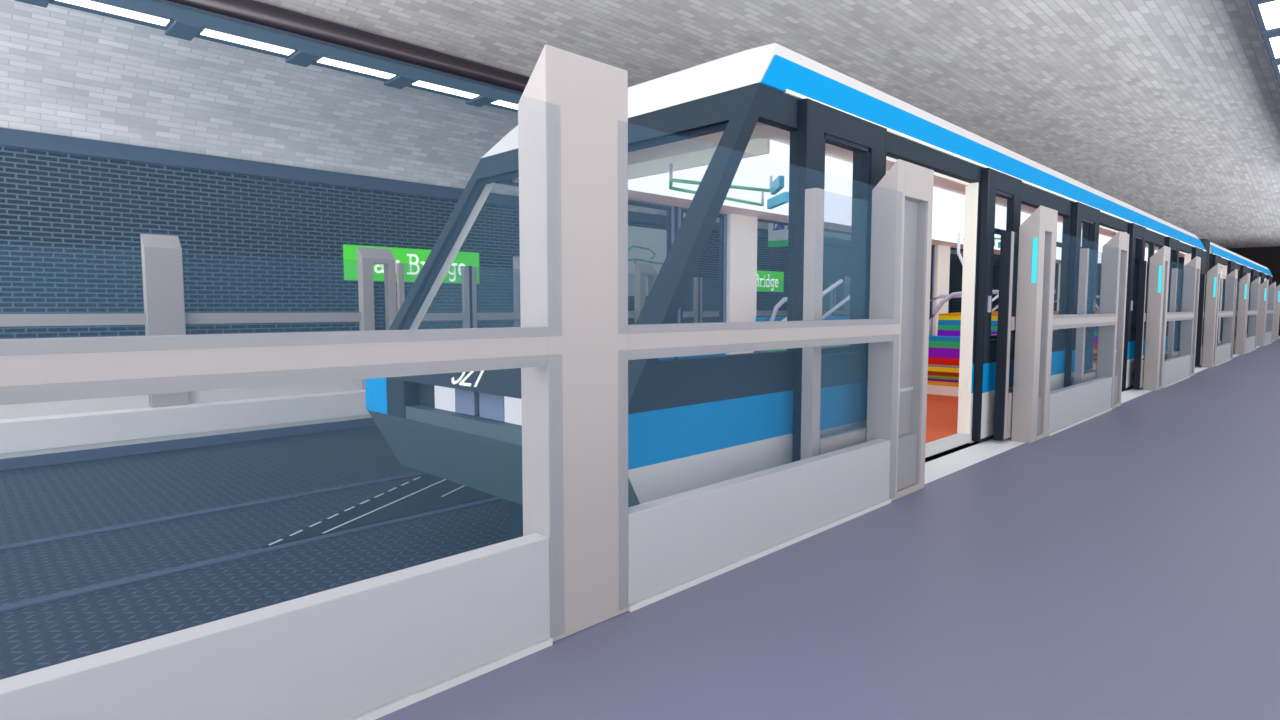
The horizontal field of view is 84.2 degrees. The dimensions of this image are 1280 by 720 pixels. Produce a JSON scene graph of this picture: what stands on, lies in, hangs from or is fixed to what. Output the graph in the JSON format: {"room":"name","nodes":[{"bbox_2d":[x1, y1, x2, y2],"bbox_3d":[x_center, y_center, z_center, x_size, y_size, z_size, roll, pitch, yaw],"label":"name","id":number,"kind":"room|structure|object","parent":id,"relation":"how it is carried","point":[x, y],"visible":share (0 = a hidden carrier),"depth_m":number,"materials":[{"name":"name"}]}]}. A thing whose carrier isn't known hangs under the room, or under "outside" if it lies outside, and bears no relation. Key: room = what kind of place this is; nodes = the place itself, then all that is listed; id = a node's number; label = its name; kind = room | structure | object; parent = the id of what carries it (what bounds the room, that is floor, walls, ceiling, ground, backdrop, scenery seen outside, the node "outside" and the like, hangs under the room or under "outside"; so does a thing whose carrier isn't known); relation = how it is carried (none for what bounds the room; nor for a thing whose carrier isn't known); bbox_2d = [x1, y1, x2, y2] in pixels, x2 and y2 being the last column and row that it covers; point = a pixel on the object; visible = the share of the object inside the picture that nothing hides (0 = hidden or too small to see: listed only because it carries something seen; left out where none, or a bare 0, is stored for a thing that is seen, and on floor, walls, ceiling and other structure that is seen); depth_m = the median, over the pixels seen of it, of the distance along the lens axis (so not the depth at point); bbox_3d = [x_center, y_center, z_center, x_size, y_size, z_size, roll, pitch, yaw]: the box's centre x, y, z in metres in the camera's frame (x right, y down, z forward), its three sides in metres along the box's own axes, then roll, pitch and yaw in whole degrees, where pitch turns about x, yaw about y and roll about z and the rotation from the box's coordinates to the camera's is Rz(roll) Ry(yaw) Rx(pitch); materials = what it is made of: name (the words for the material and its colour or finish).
{"room":"railway station","nodes":[
{"label":"railway station","id":0,"kind":"room"},
{"bbox_2d":[0,414,371,458],"bbox_3d":[7.080,0.106,24.878,57.000,0.070,0.490,-4,6,-45],"label":"wall","id":1,"kind":"structure","parent":0,"point":[245,429],"depth_m":10.58,"materials":[{"name":"grey concrete"}]},
{"bbox_2d":[0,389,369,453],"bbox_3d":[7.066,-0.129,24.875,57.000,0.400,0.550,-4,6,-45],"label":"platform edge","id":2,"kind":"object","parent":1,"relation":"on","point":[63,430],"depth_m":10.55,"materials":[{"name":"concrete"}]},
{"bbox_2d":[0,313,149,418],"bbox_3d":[-8.454,-0.397,9.689,2.940,2.366,0.114,-4,6,-45],"label":"barrier","id":3,"kind":"object","parent":2,"relation":"on","point":[6,320],"visible":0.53,"depth_m":10.04,"materials":[{"name":"metal"}]},
{"bbox_2d":[140,234,188,407],"bbox_3d":[-7.241,-0.599,10.797,0.485,2.607,0.205,-4,6,-45],"label":"post","id":4,"kind":"object","parent":2,"relation":"on","point":[161,255],"visible":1,"depth_m":10.69,"materials":[{"name":"metal"}]},
{"bbox_2d":[185,312,362,403],"bbox_3d":[-6.119,-0.567,12.001,2.925,2.366,0.114,-4,6,-45],"label":"barrier","id":5,"kind":"object","parent":2,"relation":"on","point":[190,318],"visible":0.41,"depth_m":11.88,"materials":[{"name":"metal"}]},
{"bbox_2d":[357,247,396,389],"bbox_3d":[-4.862,-0.773,13.153,0.635,2.608,0.205,-4,6,-45],"label":"post","id":6,"kind":"object","parent":2,"relation":"on","point":[366,257],"visible":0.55,"depth_m":12.97,"materials":[{"name":"metal"}]},
{"bbox_2d":[396,263,470,327],"bbox_3d":[-3.983,-0.702,13.811,1.520,2.310,0.100,-4,6,-45],"label":"screen door","id":7,"kind":"structure","parent":6,"relation":"attached to","point":[465,316],"depth_m":14.09,"materials":[{"name":"paint"}]},
{"bbox_2d":[513,256,520,326],"bbox_3d":[-2.449,-0.949,15.542,0.635,2.608,0.205,-4,6,-45],"label":"post","id":8,"kind":"object","parent":2,"relation":"on","point":[516,260],"visible":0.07,"depth_m":15.27,"materials":[{"name":"metal"}]},
{"bbox_2d":[470,266,520,327],"bbox_3d":[-2.903,-0.781,14.880,1.520,2.310,0.100,-4,6,-45],"label":"screen door","id":9,"kind":"structure","parent":8,"relation":"attached to","point":[475,316],"depth_m":14.38,"materials":[{"name":"paint"}]},
{"bbox_2d":[628,311,636,317],"bbox_3d":[-1.191,-0.927,16.881,3.080,2.366,0.114,-4,6,-45],"label":"barrier","id":10,"kind":"object","parent":2,"relation":"on","point":[631,314],"visible":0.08,"depth_m":17.78,"materials":[{"name":"metal"}]},
{"bbox_2d":[634,264,657,323],"bbox_3d":[0.155,-1.139,18.121,0.635,2.608,0.205,-4,6,-45],"label":"post","id":11,"kind":"object","parent":2,"relation":"on","point":[641,271],"visible":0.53,"depth_m":17.89,"materials":[{"name":"metal"}]},
{"bbox_2d":[683,277,698,322],"bbox_3d":[1.034,-1.069,18.779,1.520,2.310,0.100,-4,6,-45],"label":"screen door","id":12,"kind":"structure","parent":11,"relation":"attached to","point":[695,313],"depth_m":19.16,"materials":[{"name":"grey metal"}]},
{"bbox_2d":[756,310,786,315],"bbox_3d":[3.826,-1.293,21.849,3.080,2.366,0.114,-4,6,-45],"label":"barrier","id":13,"kind":"object","parent":2,"relation":"on","point":[779,312],"visible":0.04,"depth_m":21.98,"materials":[{"name":"metal"}]},
{"bbox_2d":[844,277,849,315],"bbox_3d":[7.585,-1.682,25.478,0.635,2.608,0.205,-4,6,-45],"label":"post","id":14,"kind":"object","parent":2,"relation":"on","point":[846,279],"visible":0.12,"depth_m":25.21,"materials":[{"name":"metal"}]},
{"bbox_2d":[834,288,849,315],"bbox_3d":[7.131,-1.514,24.816,1.520,2.310,0.100,-4,6,-45],"label":"screen door","id":15,"kind":"structure","parent":14,"relation":"attached to","point":[835,311],"depth_m":24.42,"materials":[{"name":"grey metal"}]},
{"bbox_2d":[0,418,376,470],"bbox_3d":[7.091,0.227,24.876,57.000,0.170,0.520,-4,6,-45],"label":"trim","id":16,"kind":"structure","parent":1,"relation":"attached to","point":[141,448],"depth_m":10.57,"materials":[{"name":"concrete"}]},
{"bbox_2d":[0,146,993,338],"bbox_3d":[3.631,-2.568,28.164,57.000,5.380,0.300,-4,6,-45],"label":"wall","id":17,"kind":"structure","parent":0,"point":[71,226],"depth_m":15.41,"materials":[{"name":"tile"}]},
{"bbox_2d":[343,244,479,283],"bbox_3d":[-5.840,-2.466,18.481,3.760,0.860,0.070,-4,6,-45],"label":"station sign","id":18,"kind":"object","parent":17,"relation":"attached to","point":[413,260],"visible":0.62,"depth_m":18.32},
{"bbox_2d":[0,127,995,264],"bbox_3d":[3.769,-5.141,27.835,57.000,0.340,0.190,-4,6,-45],"label":"trim","id":19,"kind":"structure","parent":17,"relation":"attached to","point":[14,138],"depth_m":15.43,"materials":[{"name":"metal"}]},
{"bbox_2d":[628,226,666,295],"bbox_3d":[0.263,-3.385,24.496,2.250,2.350,0.070,-4,6,-45],"label":"poster","id":20,"kind":"object","parent":17,"relation":"attached to","point":[648,246],"visible":0.6,"depth_m":24.38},
{"bbox_2d":[757,270,783,291],"bbox_3d":[4.808,-3.243,29.025,3.750,0.860,0.070,-4,6,-45],"label":"station sign","id":21,"kind":"object","parent":17,"relation":"attached to","point":[767,281],"visible":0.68,"depth_m":29.62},
{"bbox_2d":[0,387,1132,679],"bbox_3d":[10.550,0.647,21.413,57.000,0.200,10.340,-4,6,-45],"label":"track bed","id":22,"kind":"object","parent":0,"point":[38,502],"depth_m":6.55,"materials":[{"name":"grey metal"}]},
{"bbox_2d":[0,472,426,550],"bbox_3d":[10.128,0.511,21.830,57.000,0.030,0.120,-4,6,-45],"label":"rail","id":23,"kind":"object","parent":22,"relation":"on","point":[236,506],"depth_m":7.24,"materials":[{"name":"metal"}]},
{"bbox_2d":[0,497,504,612],"bbox_3d":[11.325,0.600,20.627,57.000,0.030,0.120,-4,6,-45],"label":"rail","id":24,"kind":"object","parent":22,"relation":"on","point":[126,581],"depth_m":5.92,"materials":[{"name":"metal"}]},
{"bbox_2d":[262,473,496,547],"bbox_3d":[-2.558,1.519,8.053,3.670,0.026,1.530,-4,6,-45],"label":"wedge","id":25,"kind":"object","parent":22,"relation":"on","point":[427,492],"visible":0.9,"depth_m":7.57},
{"bbox_2d":[365,43,1205,539],"bbox_3d":[6.438,-0.865,12.882,21.770,4.070,3.598,-4,6,-45],"label":"train car","id":26,"kind":"object","parent":22,"relation":"on","point":[739,139],"visible":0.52,"depth_m":5.97,"materials":[{"name":"blue metal"}]},
{"bbox_2d":[405,405,521,447],"bbox_3d":[-1.252,0.503,5.386,0.140,0.125,1.980,-4,6,-45],"label":"bumper cover","id":27,"kind":"object","parent":26,"relation":"attached to","point":[505,433],"depth_m":5.37,"materials":[{"name":"metal"}]},
{"bbox_2d":[455,389,478,415],"bbox_3d":[-1.357,0.328,5.540,0.035,0.188,0.285,-4,6,-45],"label":"tail lamp","id":28,"kind":"object","parent":26,"relation":"on","point":[466,402],"depth_m":5.50,"materials":[{"name":"blue plastic"}]},
{"bbox_2d":[479,392,504,421],"bbox_3d":[-1.093,0.347,5.274,0.035,0.188,0.325,-4,6,-45],"label":"tail lamp","id":29,"kind":"object","parent":26,"relation":"on","point":[491,407],"depth_m":5.26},
{"bbox_2d":[1208,242,1272,339],"bbox_3d":[22.351,-2.026,28.640,20.820,4.070,3.598,-4,6,-45],"label":"train car","id":30,"kind":"object","parent":22,"relation":"on","point":[1229,261],"visible":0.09,"depth_m":23.90,"materials":[{"name":"blue metal"}]},
{"bbox_2d":[1097,239,1209,309],"bbox_3d":[14.537,-1.744,20.939,1.100,3.360,3.400,-4,6,-45],"label":"gangway bellows","id":31,"kind":"object","parent":30,"relation":"attached to","point":[1206,243],"visible":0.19,"depth_m":19.79,"materials":[{"name":"rubber"}]},
{"bbox_2d":[0,0,1279,260],"bbox_3d":[10.818,-6.019,20.652,57.000,2.692,20.100,-4,6,-45],"label":"ceiling","id":32,"kind":"structure","parent":0,"point":[1169,110],"depth_m":14.83,"materials":[{"name":"brick"}]},
{"bbox_2d":[15,0,522,112],"bbox_3d":[1.857,-6.324,20.215,40.340,0.918,0.740,-4,6,-45],"label":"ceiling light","id":33,"kind":"object","parent":32,"relation":"attached to","point":[181,21],"visible":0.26,"depth_m":12.11,"materials":[{"name":"metal"}]},
{"bbox_2d":[167,0,529,91],"bbox_3d":[2.070,-6.383,20.209,40.000,0.420,0.420,-4,6,-45],"label":"conduit pipe","id":34,"kind":"object","parent":33,"relation":"on","point":[253,11],"visible":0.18,"depth_m":12.81,"materials":[{"name":"metal"}]},
{"bbox_2d":[768,223,787,246],"bbox_3d":[5.481,-5.329,25.492,0.172,2.400,1.960,-4,6,-45],"label":"hanging sign","id":35,"kind":"object","parent":32,"relation":"hanging from","point":[777,233],"visible":0.27,"depth_m":25.90,"materials":[{"name":"plastic"}]},
{"bbox_2d":[1249,0,1279,87],"bbox_3d":[10.360,-5.660,11.207,40.340,0.918,0.740,-4,6,-45],"label":"trough","id":36,"kind":"object","parent":32,"relation":"attached to","point":[1267,12],"visible":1,"depth_m":11.07,"materials":[{"name":"metal"}]},
{"bbox_2d":[375,339,1279,719],"bbox_3d":[16.050,0.536,15.852,57.000,0.399,5.250,-4,6,-45],"label":"floor","id":37,"kind":"structure","parent":0,"point":[1122,562],"depth_m":3.58,"materials":[{"name":"grey concrete"}]},
{"bbox_2d":[0,327,552,719],"bbox_3d":[-1.427,0.161,2.123,2.952,2.366,0.114,-4,6,-45],"label":"barrier","id":38,"kind":"object","parent":37,"relation":"on","point":[373,648],"visible":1,"depth_m":2.40,"materials":[{"name":"metal"}]},
{"bbox_2d":[518,44,627,641],"bbox_3d":[-0.299,-0.047,3.315,0.485,2.607,0.205,-4,6,-45],"label":"post","id":39,"kind":"object","parent":37,"relation":"on","point":[573,108],"visible":0.88,"depth_m":3.20,"materials":[{"name":"metal"}]},
{"bbox_2d":[628,319,893,611],"bbox_3d":[0.906,-0.009,4.434,2.932,2.366,0.114,-4,6,-45],"label":"barrier","id":40,"kind":"object","parent":37,"relation":"on","point":[679,542],"visible":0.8,"depth_m":4.14,"materials":[{"name":"metal"}]},
{"bbox_2d":[866,159,933,500],"bbox_3d":[2.080,-0.222,5.671,0.635,2.608,0.205,-4,6,-45],"label":"post","id":41,"kind":"object","parent":37,"relation":"on","point":[902,200],"visible":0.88,"depth_m":5.54,"materials":[{"name":"metal"}]},
{"bbox_2d":[801,188,866,459],"bbox_3d":[1.673,-0.089,5.498,1.360,2.310,0.100,-4,6,-45],"label":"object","id":42,"kind":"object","parent":41,"relation":"attached to","point":[813,444],"depth_m":5.02,"materials":[{"name":"paint"}]},
{"bbox_2d":[1011,205,1057,442],"bbox_3d":[4.490,-0.398,8.057,0.643,2.608,0.205,-4,6,-45],"label":"post","id":43,"kind":"object","parent":37,"relation":"on","point":[1038,232],"visible":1,"depth_m":7.88,"materials":[{"name":"metal"}]},
{"bbox_2d":[993,230,1015,440],"bbox_3d":[4.302,-0.281,8.101,0.920,2.310,0.100,-4,6,-45],"label":"screen door","id":44,"kind":"structure","parent":43,"relation":"attached to","point":[1003,405],"depth_m":7.79,"materials":[{"name":"paint"}]},
{"bbox_2d":[1031,238,1037,282],"bbox_3d":[4.315,-1.087,7.739,0.018,0.490,0.048,-4,6,-45],"label":"lamp","id":45,"kind":"object","parent":43,"relation":"attached to","point":[1034,241],"depth_m":7.73,"materials":[{"name":"blue plastic"}]},
{"bbox_2d":[1048,314,1114,435],"bbox_3d":[5.835,-0.369,9.315,3.080,2.366,0.114,-4,6,-45],"label":"barrier","id":46,"kind":"object","parent":37,"relation":"on","point":[1070,406],"visible":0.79,"depth_m":9.15,"materials":[{"name":"metal"}]},
{"bbox_2d":[1096,231,1128,408],"bbox_3d":[7.097,-0.588,10.639,0.635,2.608,0.205,-4,6,-45],"label":"post","id":47,"kind":"object","parent":37,"relation":"on","point":[1115,252],"visible":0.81,"depth_m":10.44,"materials":[{"name":"metal"}]},
{"bbox_2d":[1074,248,1101,384],"bbox_3d":[6.690,-0.456,10.466,1.360,2.310,0.100,-4,6,-45],"label":"screen door","id":48,"kind":"structure","parent":47,"relation":"attached to","point":[1080,376],"depth_m":9.99,"materials":[{"name":"grey metal"}]},
{"bbox_2d":[1143,246,1170,390],"bbox_3d":[9.507,-0.764,13.025,0.643,2.608,0.205,-4,6,-45],"label":"post","id":49,"kind":"object","parent":37,"relation":"on","point":[1159,264],"visible":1,"depth_m":12.83,"materials":[{"name":"metal"}]},
{"bbox_2d":[1133,261,1148,388],"bbox_3d":[9.319,-0.648,13.069,0.920,2.310,0.100,-4,6,-45],"label":"screen door","id":50,"kind":"structure","parent":49,"relation":"attached to","point":[1141,315],"depth_m":12.76,"materials":[{"name":"black metal"}]},
{"bbox_2d":[1158,265,1161,292],"bbox_3d":[9.332,-1.453,12.707,0.018,0.490,0.048,-4,6,-45],"label":"lamp","id":51,"kind":"object","parent":49,"relation":"attached to","point":[1159,266],"depth_m":12.70,"materials":[{"name":"blue plastic"}]},
{"bbox_2d":[1163,312,1192,387],"bbox_3d":[10.852,-0.735,14.283,3.080,2.366,0.114,-4,6,-45],"label":"barrier","id":52,"kind":"object","parent":37,"relation":"on","point":[1176,369],"visible":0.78,"depth_m":14.18,"materials":[{"name":"metal"}]},
{"bbox_2d":[1179,256,1200,375],"bbox_3d":[12.114,-0.954,15.607,0.635,2.608,0.205,-4,6,-45],"label":"post","id":53,"kind":"object","parent":37,"relation":"on","point":[1191,280],"visible":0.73,"depth_m":15.40,"materials":[{"name":"metal"}]},
{"bbox_2d":[1167,268,1183,358],"bbox_3d":[11.707,-0.822,15.434,1.360,2.310,0.100,-4,6,-45],"label":"screen door","id":54,"kind":"structure","parent":53,"relation":"attached to","point":[1170,353],"depth_m":14.97,"materials":[{"name":"grey metal"}]},
{"bbox_2d":[1202,263,1220,367],"bbox_3d":[14.524,-1.130,17.993,0.643,2.608,0.205,-4,6,-45],"label":"post","id":55,"kind":"object","parent":37,"relation":"on","point":[1214,274],"visible":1,"depth_m":17.79,"materials":[{"name":"metal"}]},
{"bbox_2d":[1195,274,1206,366],"bbox_3d":[14.336,-1.014,18.037,0.920,2.310,0.100,-4,6,-45],"label":"screen door","id":56,"kind":"structure","parent":55,"relation":"attached to","point":[1203,277],"depth_m":17.73,"materials":[{"name":"black metal"}]},
{"bbox_2d":[1213,277,1216,296],"bbox_3d":[14.349,-1.819,17.674,0.018,0.490,0.048,-4,6,-45],"label":"lamp","id":57,"kind":"object","parent":55,"relation":"attached to","point":[1214,278],"depth_m":17.67,"materials":[{"name":"blue plastic"}]},
{"bbox_2d":[1215,311,1232,365],"bbox_3d":[15.869,-1.101,19.251,3.080,2.366,0.114,-4,6,-45],"label":"barrier","id":58,"kind":"object","parent":37,"relation":"on","point":[1223,350],"visible":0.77,"depth_m":19.19,"materials":[{"name":"metal"}]},
{"bbox_2d":[1222,269,1237,358],"bbox_3d":[17.131,-1.320,20.575,0.635,2.608,0.205,-4,6,-45],"label":"post","id":59,"kind":"object","parent":37,"relation":"on","point":[1231,279],"visible":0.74,"depth_m":20.36,"materials":[{"name":"metal"}]},
{"bbox_2d":[1217,278,1225,345],"bbox_3d":[16.724,-1.188,20.402,1.360,2.310,0.100,-4,6,-45],"label":"screen door","id":60,"kind":"structure","parent":59,"relation":"attached to","point":[1219,342],"depth_m":20.71,"materials":[{"name":"grey metal"}]},
{"bbox_2d":[1235,273,1249,354],"bbox_3d":[19.541,-1.496,22.961,0.643,2.608,0.205,-4,6,-45],"label":"post","id":61,"kind":"object","parent":37,"relation":"on","point":[1244,282],"visible":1,"depth_m":22.76,"materials":[{"name":"metal"}]},
{"bbox_2d":[1233,281,1238,353],"bbox_3d":[19.353,-1.380,23.005,0.920,2.310,0.100,-4,6,-45],"label":"screen door","id":62,"kind":"structure","parent":61,"relation":"attached to","point":[1237,281],"depth_m":22.73,"materials":[{"name":"black metal"}]},
{"bbox_2d":[1244,284,1246,298],"bbox_3d":[19.366,-2.186,22.642,0.018,0.490,0.048,-4,6,-45],"label":"lamp","id":63,"kind":"object","parent":61,"relation":"attached to","point":[1245,285],"depth_m":22.64,"materials":[{"name":"blue plastic"}]},
{"bbox_2d":[1245,310,1256,353],"bbox_3d":[20.886,-1.468,24.218,3.080,2.366,0.114,-4,6,-45],"label":"barrier","id":64,"kind":"object","parent":37,"relation":"on","point":[1250,341],"visible":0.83,"depth_m":24.21,"materials":[{"name":"metal"}]},
{"bbox_2d":[1248,277,1260,348],"bbox_3d":[22.148,-1.687,25.543,0.635,2.608,0.205,-4,6,-45],"label":"post","id":65,"kind":"object","parent":37,"relation":"on","point":[1255,285],"visible":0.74,"depth_m":25.32,"materials":[{"name":"metal"}]},
{"bbox_2d":[1246,285,1250,337],"bbox_3d":[21.741,-1.555,25.370,1.360,2.310,0.100,-4,6,-45],"label":"screen door","id":66,"kind":"structure","parent":65,"relation":"attached to","point":[1250,285],"depth_m":25.71,"materials":[{"name":"grey metal"}]},
{"bbox_2d":[1256,279,1268,345],"bbox_3d":[24.558,-1.863,27.929,0.643,2.608,0.205,-4,6,-45],"label":"post","id":67,"kind":"object","parent":37,"relation":"on","point":[1263,298],"visible":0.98,"depth_m":27.72,"materials":[{"name":"metal"}]},
{"bbox_2d":[1265,310,1272,344],"bbox_3d":[25.903,-1.834,29.186,3.080,2.366,0.114,-4,6,-45],"label":"barrier","id":68,"kind":"object","parent":37,"relation":"on","point":[1267,334],"visible":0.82,"depth_m":29.12,"materials":[{"name":"metal"}]},
{"bbox_2d":[1265,282,1275,342],"bbox_3d":[27.165,-2.053,30.511,0.635,2.608,0.205,-4,6,-45],"label":"post","id":69,"kind":"object","parent":37,"relation":"on","point":[1272,288],"visible":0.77,"depth_m":30.28,"materials":[{"name":"metal"}]},
{"bbox_2d":[1272,285,1279,339],"bbox_3d":[29.575,-2.229,32.897,0.643,2.608,0.205,-4,6,-45],"label":"post","id":70,"kind":"object","parent":37,"relation":"on","point":[1277,292],"visible":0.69,"depth_m":32.67,"materials":[{"name":"metal"}]},
{"bbox_2d":[993,246,1279,335],"bbox_3d":[32.593,-3.692,39.677,0.400,6.130,24.700,-4,6,-45],"label":"wall","id":71,"kind":"structure","parent":0,"point":[1269,257],"depth_m":38.26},
{"bbox_3d":[14.075,0.709,17.859,57.000,0.240,0.335,-4,6,-45],"label":"wall","id":72,"kind":"structure","parent":0,"visible":0},
{"bbox_2d":[897,336,1279,491],"bbox_3d":[14.075,0.390,17.835,57.000,0.400,0.354,-4,6,-45],"label":"trim","id":73,"kind":"structure","parent":72,"relation":"on","point":[945,465],"depth_m":7.26,"materials":[{"name":"concrete"}]},
{"bbox_3d":[2.568,-1.316,20.510,0.635,2.608,0.205,-4,6,-45],"label":"post","id":74,"kind":"object","parent":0,"visible":0},
{"bbox_2d":[699,277,718,322],"bbox_3d":[2.114,-1.147,19.848,1.520,2.310,0.100,-4,6,-45],"label":"screen door","id":75,"kind":"structure","parent":74,"relation":"attached to","point":[701,313],"depth_m":19.33,"materials":[{"name":"grey metal"}]},
{"bbox_3d":[5.172,-1.506,23.089,0.635,2.608,0.205,-4,6,-45],"label":"post","id":76,"kind":"object","parent":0,"visible":0},
{"bbox_2d":[822,283,833,315],"bbox_3d":[6.051,-1.435,23.747,1.520,2.310,0.100,-4,6,-45],"label":"screen door","id":77,"kind":"structure","parent":76,"relation":"attached to","point":[831,293],"depth_m":24.14,"materials":[{"name":"metal"}]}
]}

